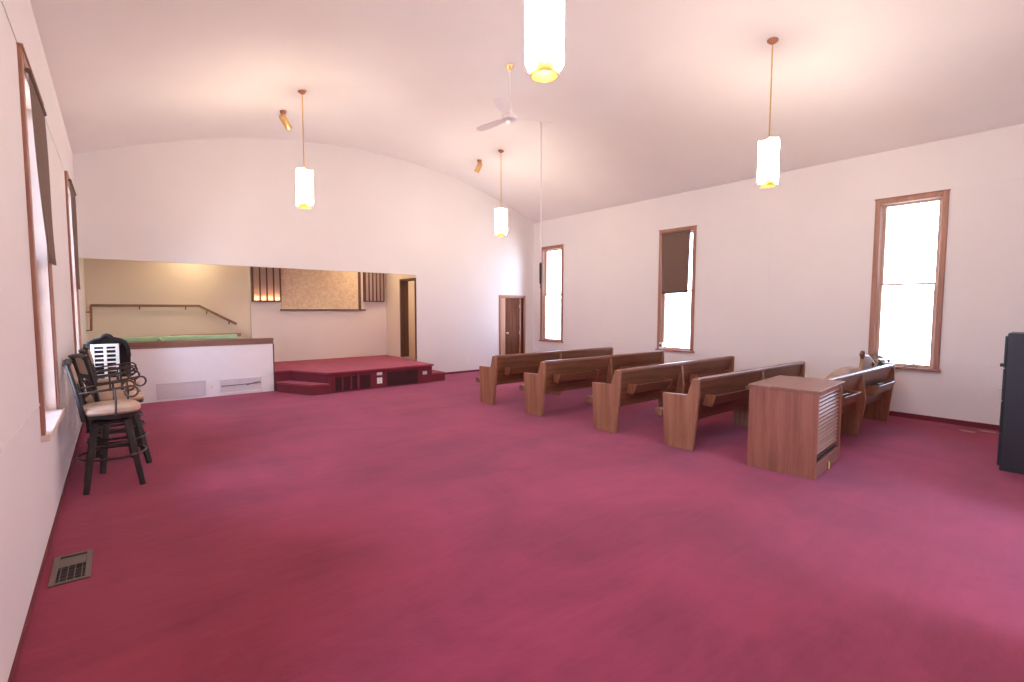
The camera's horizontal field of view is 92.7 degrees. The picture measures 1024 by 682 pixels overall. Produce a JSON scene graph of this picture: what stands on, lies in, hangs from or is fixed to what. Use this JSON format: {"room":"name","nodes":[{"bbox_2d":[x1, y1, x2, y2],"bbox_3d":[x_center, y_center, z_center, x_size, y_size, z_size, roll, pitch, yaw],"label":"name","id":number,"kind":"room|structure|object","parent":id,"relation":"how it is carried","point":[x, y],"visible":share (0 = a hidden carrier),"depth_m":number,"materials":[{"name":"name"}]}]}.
{"room":"house of worship","nodes":[
{"label":"house of worship","id":0,"kind":"room"},
{"bbox_2d":[0,0,87,681],"bbox_3d":[-4.321,-0.703,4.441,0.200,4.160,13.040,-3,5,-39],"label":"wall","id":1,"kind":"structure","parent":0,"point":[33,472],"depth_m":2.96,"materials":[{"name":"paint"}]},
{"bbox_2d":[0,403,39,456],"bbox_3d":[-2.439,0.509,2.356,0.005,0.015,2.650,-3,5,-39],"label":"trim","id":2,"kind":"structure","parent":1,"relation":"attached to","point":[36,408],"depth_m":2.61,"materials":[{"name":"paint"}]},
{"bbox_2d":[1,0,64,170],"bbox_3d":[-3.671,-2.012,3.719,0.006,0.020,10.840,-3,5,-39],"label":"trim","id":3,"kind":"structure","parent":1,"relation":"attached to","point":[3,4],"depth_m":3.15,"materials":[{"name":"paint"}]},
{"bbox_2d":[16,42,64,441],"bbox_3d":[-3.727,-0.665,3.726,0.280,2.675,1.270,-3,5,-39],"label":"window","id":4,"kind":"structure","parent":1,"relation":"in","point":[51,413],"depth_m":4.12,"materials":[{"name":"wood"},{"name":"glass"}]},
{"bbox_2d":[24,68,56,265],"bbox_3d":[-3.661,-1.256,3.818,0.053,1.308,1.060,-3,5,-39],"label":"window shade","id":5,"kind":"object","parent":4,"relation":"attached to","point":[39,113],"visible":1,"depth_m":3.74,"materials":[{"name":"brown fabric"}]},
{"bbox_2d":[8,422,83,681],"bbox_3d":[-3.676,1.401,3.946,0.012,0.030,10.840,-3,5,-39],"label":"baseboard","id":6,"kind":"structure","parent":1,"relation":"attached to","point":[29,613],"depth_m":2.93,"materials":[{"name":"wood"}]},
{"bbox_2d":[64,171,81,373],"bbox_3d":[-6.172,-0.868,6.732,0.280,2.675,1.270,-3,5,-39],"label":"window","id":7,"kind":"structure","parent":1,"relation":"in","point":[74,291],"depth_m":7.12,"materials":[{"name":"wood"},{"name":"glass"}]},
{"bbox_2d":[68,179,79,289],"bbox_3d":[-6.058,-1.420,6.774,0.039,1.418,1.080,-3,5,-39],"label":"window shade","id":8,"kind":"object","parent":7,"relation":"attached to","point":[72,190],"visible":1,"depth_m":6.65,"materials":[{"name":"brown fabric"}]},
{"bbox_2d":[83,258,250,340],"bbox_3d":[-7.186,-0.521,10.409,2.840,3.000,0.200,-3,5,-39],"label":"wall","id":9,"kind":"structure","parent":0,"point":[223,290],"depth_m":10.21,"materials":[{"name":"paint"}]},
{"bbox_2d":[86,304,236,330],"bbox_3d":[-7.205,-0.506,10.151,0.502,0.505,2.598,3,5,40],"label":"rail","id":10,"kind":"object","parent":9,"relation":"attached to","point":[91,305],"visible":1,"depth_m":9.92,"materials":[{"name":"brown wood"}]},
{"bbox_2d":[72,138,533,403],"bbox_3d":[-3.275,-1.694,11.148,9.936,5.260,0.190,-3,5,-39],"label":"wall","id":11,"kind":"structure","parent":0,"point":[229,201],"depth_m":10.01,"materials":[{"name":"paint"}]},
{"bbox_2d":[157,380,205,399],"bbox_3d":[-6.056,0.895,8.961,0.750,0.280,0.016,-3,5,-39],"label":"air vent","id":12,"kind":"object","parent":11,"relation":"in","point":[192,388],"visible":1,"depth_m":8.95,"materials":[{"name":"white metal"}]},
{"bbox_2d":[219,376,262,393],"bbox_3d":[-5.308,0.861,9.566,0.755,0.290,0.018,-3,5,-39],"label":"air vent","id":13,"kind":"object","parent":11,"relation":"in","point":[244,384],"visible":1,"depth_m":9.56,"materials":[{"name":"white metal"}]},
{"bbox_2d":[421,336,498,339],"bbox_3d":[-1.333,-0.078,12.743,2.510,0.012,0.005,-3,5,-39],"label":"trim","id":14,"kind":"structure","parent":11,"relation":"attached to","point":[491,336],"depth_m":12.59,"materials":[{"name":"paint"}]},
{"bbox_2d":[445,369,478,373],"bbox_3d":[-0.732,0.780,13.284,3.496,0.050,0.012,-3,5,-39],"label":"baseboard","id":15,"kind":"structure","parent":11,"relation":"attached to","point":[477,369],"depth_m":12.80,"materials":[{"name":"carpet"}]},
{"bbox_2d":[499,295,524,354],"bbox_3d":[-0.007,-0.260,13.845,0.940,2.055,0.167,-3,5,-39],"label":"door","id":16,"kind":"structure","parent":11,"relation":"in","point":[511,307],"depth_m":13.82,"materials":[{"name":"brown wood"}]},
{"bbox_2d":[249,267,386,361],"bbox_3d":[-4.661,-0.642,12.325,3.500,3.000,0.200,-3,5,-39],"label":"wall","id":17,"kind":"structure","parent":0,"point":[297,335],"depth_m":12.15,"materials":[{"name":"paint"}]},
{"bbox_2d":[250,267,281,301],"bbox_3d":[-5.671,-1.410,11.252,0.623,1.010,0.110,-3,5,-39],"label":"grille","id":18,"kind":"object","parent":17,"relation":"attached to","point":[265,281],"visible":0.78,"depth_m":11.22,"materials":[{"name":"brown wood"}]},
{"bbox_2d":[280,268,365,310],"bbox_3d":[-4.646,-1.332,12.103,2.060,1.155,0.090,-3,5,-39],"label":"panel","id":19,"kind":"object","parent":17,"relation":"attached to","point":[301,289],"visible":0.77,"depth_m":12.07,"materials":[{"name":"brown wood"}]},
{"bbox_2d":[363,272,384,301],"bbox_3d":[-3.648,-1.527,12.889,0.553,0.985,0.110,-3,5,-39],"label":"grille","id":20,"kind":"object","parent":17,"relation":"attached to","point":[373,283],"visible":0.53,"depth_m":12.86,"materials":[{"name":"brown wood"}]},
{"bbox_2d":[386,273,414,358],"bbox_3d":[-2.800,-0.660,12.649,0.200,3.000,1.640,-3,5,-39],"label":"wall","id":21,"kind":"structure","parent":0,"point":[392,280],"depth_m":12.89,"materials":[{"name":"paint"}]},
{"bbox_2d":[399,278,416,359],"bbox_3d":[-2.531,-0.568,12.321,0.222,2.000,0.878,-3,5,-39],"label":"trim","id":22,"kind":"structure","parent":21,"relation":"attached to","point":[403,283],"depth_m":12.60,"materials":[{"name":"brown wood"}]},
{"bbox_2d":[408,281,415,359],"bbox_3d":[-1.905,-0.784,14.555,3.596,3.000,0.200,-3,5,-39],"label":"wall","id":23,"kind":"structure","parent":0,"point":[411,291],"depth_m":13.70,"materials":[{"name":"paint"}]},
{"bbox_2d":[13,371,1023,681],"bbox_3d":[-0.389,1.245,7.769,10.336,0.150,13.040,-3,5,-39],"label":"floor","id":24,"kind":"structure","parent":0,"point":[432,531],"depth_m":3.39,"materials":[{"name":"carpet"}]},
{"bbox_2d":[48,549,92,587],"bbox_3d":[-2.851,1.465,3.163,0.196,0.009,0.450,-3,5,-39],"label":"floor vent","id":25,"kind":"object","parent":24,"relation":"in","point":[77,566],"visible":1,"depth_m":3.15,"materials":[{"name":"brown metal"}]},
{"bbox_2d":[62,358,146,494],"bbox_3d":[-3.834,0.760,4.631,0.578,1.227,0.526,-3,5,-41],"label":"bar stool","id":26,"kind":"object","parent":24,"relation":"on","point":[113,411],"visible":1,"depth_m":4.51,"materials":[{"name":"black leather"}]},
{"bbox_2d":[83,399,140,416],"bbox_3d":[-3.815,0.623,4.639,0.456,0.090,0.456,-3,5,-41],"label":"cushion","id":27,"kind":"object","parent":26,"relation":"on","point":[124,407],"depth_m":4.52,"materials":[{"name":"beige fabric"}]},
{"bbox_2d":[85,333,130,432],"bbox_3d":[-5.670,0.558,6.863,0.540,1.320,0.500,-3,5,-39],"label":"carved chair","id":28,"kind":"object","parent":24,"relation":"on","point":[124,348],"visible":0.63,"depth_m":7.04,"materials":[{"name":"brown wood"}]},
{"bbox_2d":[90,344,119,379],"bbox_3d":[-5.746,0.414,6.909,0.310,0.740,0.126,-3,5,-39],"label":"louvered shutter","id":29,"kind":"object","parent":28,"relation":"on","point":[102,354],"visible":0.47,"depth_m":6.91,"materials":[{"name":"white plastic"}]},
{"bbox_2d":[68,353,151,473],"bbox_3d":[-4.239,0.723,5.187,0.526,1.227,0.578,3,4,33],"label":"bar stool","id":30,"kind":"object","parent":24,"relation":"on","point":[81,363],"visible":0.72,"depth_m":5.05,"materials":[{"name":"brown metal"}]},
{"bbox_2d":[85,390,143,402],"bbox_3d":[-4.225,0.585,5.200,0.456,0.090,0.456,3,4,33],"label":"cushion","id":31,"kind":"object","parent":30,"relation":"on","point":[102,396],"depth_m":5.08,"materials":[{"name":"beige fabric"}]},
{"bbox_2d":[78,349,145,457],"bbox_3d":[-4.665,0.686,5.724,0.578,1.227,0.526,-3,5,-42],"label":"bar stool","id":32,"kind":"object","parent":24,"relation":"on","point":[81,351],"visible":0.27,"depth_m":5.63,"materials":[{"name":"brown metal"}]},
{"bbox_2d":[97,382,140,392],"bbox_3d":[-4.646,0.549,5.733,0.456,0.090,0.456,-3,5,-42],"label":"cushion","id":33,"kind":"object","parent":32,"relation":"on","point":[116,384],"depth_m":5.63,"materials":[{"name":"beige fabric"}]},
{"bbox_2d":[82,345,144,415],"bbox_3d":[-5.062,0.652,6.228,0.578,1.227,0.526,-3,5,-39],"label":"bar stool","id":34,"kind":"object","parent":24,"relation":"on","point":[86,347],"visible":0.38,"depth_m":6.11,"materials":[{"name":"brown metal"}]},
{"bbox_2d":[97,377,139,383],"bbox_3d":[-5.041,0.515,6.235,0.456,0.090,0.456,-3,5,-39],"label":"cushion","id":35,"kind":"object","parent":34,"relation":"on","point":[112,378],"depth_m":6.16,"materials":[{"name":"beige fabric"}]},
{"bbox_2d":[121,333,240,341],"bbox_3d":[-6.484,0.461,9.756,2.130,1.130,1.280,-3,5,-39],"label":"tank","id":36,"kind":"object","parent":24,"relation":"on","point":[222,335],"visible":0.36,"depth_m":10.06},
{"bbox_2d":[274,355,444,394],"bbox_3d":[-3.696,0.721,11.291,3.490,0.420,2.760,-3,5,-39],"label":"platform","id":37,"kind":"object","parent":24,"relation":"on","point":[332,375],"visible":0.98,"depth_m":10.35,"materials":[{"name":"carpet"}]},
{"bbox_2d":[333,371,371,392],"bbox_3d":[-3.246,0.833,9.950,0.805,0.375,0.058,-3,5,-39],"label":"grille","id":38,"kind":"object","parent":37,"relation":"attached to","point":[343,381],"depth_m":9.91,"materials":[{"name":"red metal"}]},
{"bbox_2d":[476,347,612,404],"bbox_3d":[0.775,0.614,9.610,3.160,0.872,0.667,-3,5,-39],"label":"pew","id":39,"kind":"object","parent":24,"relation":"on","point":[509,368],"visible":0.53,"depth_m":8.77,"materials":[{"name":"brown wood"}]},
{"bbox_2d":[519,351,663,416],"bbox_3d":[1.571,0.674,8.726,3.200,0.872,0.667,-3,5,-39],"label":"pew","id":40,"kind":"object","parent":24,"relation":"on","point":[560,375],"visible":0.7,"depth_m":7.99,"materials":[{"name":"brown wood"}]},
{"bbox_2d":[586,356,733,433],"bbox_3d":[2.483,0.744,7.691,3.140,0.872,0.667,-3,5,-39],"label":"pew","id":41,"kind":"object","parent":24,"relation":"on","point":[633,385],"visible":0.66,"depth_m":6.92,"materials":[{"name":"brown wood"}]},
{"bbox_2d":[655,361,804,450],"bbox_3d":[3.223,0.799,6.877,3.140,0.872,0.667,-3,5,-39],"label":"pew","id":42,"kind":"object","parent":24,"relation":"on","point":[711,395],"visible":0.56,"depth_m":6.02,"materials":[{"name":"brown wood"}]},
{"bbox_2d":[747,375,844,479],"bbox_3d":[3.112,0.894,5.346,1.012,0.885,0.676,-4,5,-44],"label":"base cabinet","id":43,"kind":"object","parent":24,"relation":"on","point":[794,423],"visible":1,"depth_m":5.04,"materials":[{"name":"brown wood"}]},
{"bbox_2d":[817,442,836,460],"bbox_3d":[3.315,1.170,5.151,0.880,0.050,0.010,-4,5,-44],"label":"vent","id":44,"kind":"object","parent":43,"relation":"attached to","point":[831,448],"depth_m":5.15,"materials":[{"name":"brown wood"}]},
{"bbox_2d":[828,364,895,435],"bbox_3d":[4.514,0.817,6.650,2.700,0.872,0.667,-3,5,-39],"label":"pew","id":45,"kind":"object","parent":24,"relation":"on","point":[868,400],"visible":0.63,"depth_m":6.59,"materials":[{"name":"brown wood"}]},
{"bbox_2d":[825,351,877,378],"bbox_3d":[4.742,0.466,6.917,1.965,0.652,0.283,-3,5,-36],"label":"bundle","id":46,"kind":"object","parent":45,"relation":"on","point":[866,362],"visible":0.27,"depth_m":6.93,"materials":[{"name":"beige fabric"}]},
{"bbox_2d":[867,349,892,365],"bbox_3d":[5.656,0.406,7.564,0.405,0.686,0.472,3,4,33],"label":"bunch","id":47,"kind":"object","parent":45,"relation":"on","point":[871,355],"visible":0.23,"depth_m":7.46,"materials":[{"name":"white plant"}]},
{"bbox_2d":[997,332,1023,473],"bbox_3d":[5.486,0.644,4.991,0.460,1.440,0.744,-3,5,-40],"label":"filing cabinet","id":48,"kind":"object","parent":24,"relation":"on","point":[1010,453],"visible":1,"depth_m":5.03,"materials":[{"name":"black metal"}]},
{"bbox_2d":[30,0,1023,222],"bbox_3d":[0.187,-3.507,6.755,10.336,1.170,11.240,-3,5,-39],"label":"ceiling","id":49,"kind":"structure","parent":0,"point":[648,99],"depth_m":6.71,"materials":[{"name":"paint"}]},
{"bbox_2d":[279,110,291,129],"bbox_3d":[-3.828,-3.725,8.255,0.112,0.294,0.235,2,4,21],"label":"ceiling spotlight","id":50,"kind":"object","parent":49,"relation":"hanging from","point":[283,118],"visible":1,"depth_m":8.20,"materials":[{"name":"brown metal"}]},
{"bbox_2d":[296,90,312,208],"bbox_3d":[-3.213,-2.954,7.526,0.249,1.770,0.259,-3,5,-39],"label":"pendant lamp","id":51,"kind":"object","parent":49,"relation":"hanging from","point":[304,178],"visible":1,"depth_m":7.47,"materials":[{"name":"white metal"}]},
{"bbox_2d":[474,159,481,173],"bbox_3d":[-0.763,-3.932,11.023,0.197,0.311,0.112,-1,4,-23],"label":"ceiling spotlight","id":52,"kind":"object","parent":49,"relation":"hanging from","point":[479,165],"visible":1,"depth_m":10.98,"materials":[{"name":"brown metal"}]},
{"bbox_2d":[495,149,506,236],"bbox_3d":[-0.235,-3.157,10.436,0.249,1.806,0.259,-3,5,-39],"label":"pendant lamp","id":53,"kind":"object","parent":49,"relation":"hanging from","point":[500,213],"visible":1,"depth_m":10.37,"materials":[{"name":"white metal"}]},
{"bbox_2d":[477,64,554,130],"bbox_3d":[-0.088,-3.615,7.245,1.229,0.780,1.138,-3,5,-39],"label":"ceiling fan","id":54,"kind":"object","parent":49,"relation":"hanging from","point":[508,116],"visible":1,"depth_m":7.10,"materials":[{"name":"white metal"}]},
{"bbox_2d":[539,122,542,287],"bbox_3d":[0.536,-2.490,9.017,0.073,3.024,0.070,-3,5,-39],"label":"hanging cord","id":55,"kind":"object","parent":49,"relation":"hanging from","point":[541,123],"visible":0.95,"depth_m":9.02,"materials":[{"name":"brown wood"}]},
{"bbox_2d":[525,0,564,82],"bbox_3d":[0.219,-2.658,3.225,0.249,1.761,0.259,-3,5,-39],"label":"pendant lamp","id":56,"kind":"object","parent":49,"relation":"hanging from","point":[544,19],"visible":1,"depth_m":3.18,"materials":[{"name":"white glass"}]},
{"bbox_2d":[757,37,779,187],"bbox_3d":[3.256,-2.867,6.157,0.249,1.804,0.259,-3,5,-39],"label":"pendant lamp","id":57,"kind":"object","parent":49,"relation":"hanging from","point":[768,150],"visible":1,"depth_m":6.11,"materials":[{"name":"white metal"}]},
{"bbox_2d":[533,123,1023,424],"bbox_3d":[3.551,-1.107,10.813,0.200,4.160,13.040,-3,5,-39],"label":"wall","id":58,"kind":"structure","parent":0,"point":[819,267],"depth_m":8.50,"materials":[{"name":"paint"}]},
{"bbox_2d":[539,244,563,342],"bbox_3d":[1.181,-1.314,13.712,0.280,2.675,0.950,-3,5,-39],"label":"window","id":59,"kind":"structure","parent":58,"relation":"in","point":[544,294],"depth_m":13.94,"materials":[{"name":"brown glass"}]},
{"bbox_2d":[602,238,603,319],"bbox_3d":[2.271,-1.288,12.220,0.004,2.530,0.012,-3,5,-39],"label":"trim","id":60,"kind":"structure","parent":58,"relation":"attached to","point":[603,238],"depth_m":12.24,"materials":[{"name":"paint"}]},
{"bbox_2d":[563,337,655,343],"bbox_3d":[2.340,-0.014,12.216,0.005,0.012,3.015,-3,5,-39],"label":"trim","id":61,"kind":"structure","parent":58,"relation":"attached to","point":[563,337],"depth_m":11.90,"materials":[{"name":"paint"}]},
{"bbox_2d":[655,225,696,352],"bbox_3d":[3.644,-1.109,10.682,0.280,2.675,0.940,-3,5,-39],"label":"window","id":62,"kind":"structure","parent":58,"relation":"in","point":[662,298],"depth_m":10.84,"materials":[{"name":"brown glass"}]},
{"bbox_2d":[659,342,663,348],"bbox_3d":[3.344,0.106,10.946,0.072,0.150,0.090,-3,5,-39],"label":"gadget","id":63,"kind":"object","parent":62,"relation":"on","point":[661,344],"visible":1,"depth_m":10.92,"materials":[{"name":"white plastic"}]},
{"bbox_2d":[661,229,690,293],"bbox_3d":[3.530,-1.699,10.563,0.036,1.343,0.700,-3,5,-39],"label":"window shade","id":64,"kind":"object","parent":62,"relation":"attached to","point":[675,244],"visible":1,"depth_m":10.54,"materials":[{"name":"brown fabric"}]},
{"bbox_2d":[766,216,770,343],"bbox_3d":[4.791,-1.078,9.121,0.004,2.530,0.012,-3,5,-39],"label":"trim","id":65,"kind":"structure","parent":58,"relation":"attached to","point":[770,216],"depth_m":9.12,"materials":[{"name":"paint"}]},
{"bbox_2d":[693,346,859,357],"bbox_3d":[4.827,0.193,9.157,0.005,0.012,3.100,-3,5,-39],"label":"trim","id":66,"kind":"structure","parent":58,"relation":"attached to","point":[693,346],"depth_m":9.01,"materials":[{"name":"paint"}]},
{"bbox_2d":[536,177,1023,247],"bbox_3d":[4.041,-2.413,9.961,0.006,0.015,10.840,-3,5,-39],"label":"trim","id":67,"kind":"structure","parent":58,"relation":"attached to","point":[1022,177],"depth_m":8.34,"materials":[{"name":"paint"}]},
{"bbox_2d":[868,189,950,371],"bbox_3d":[6.157,-0.900,7.590,0.280,2.675,0.940,-3,5,-39],"label":"window","id":68,"kind":"structure","parent":58,"relation":"in","point":[881,205],"depth_m":7.50,"materials":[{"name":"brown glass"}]},
{"bbox_2d":[889,411,998,430],"bbox_3d":[4.031,0.982,10.183,0.014,0.075,10.840,-3,5,-39],"label":"baseboard","id":69,"kind":"structure","parent":58,"relation":"attached to","point":[891,413],"depth_m":7.22,"materials":[{"name":"carpet"}]},
{"bbox_2d":[939,362,999,366],"bbox_3d":[6.907,0.366,6.598,0.005,0.012,1.725,-3,5,-39],"label":"trim","id":70,"kind":"structure","parent":58,"relation":"attached to","point":[939,362],"depth_m":7.01,"materials":[{"name":"paint"}]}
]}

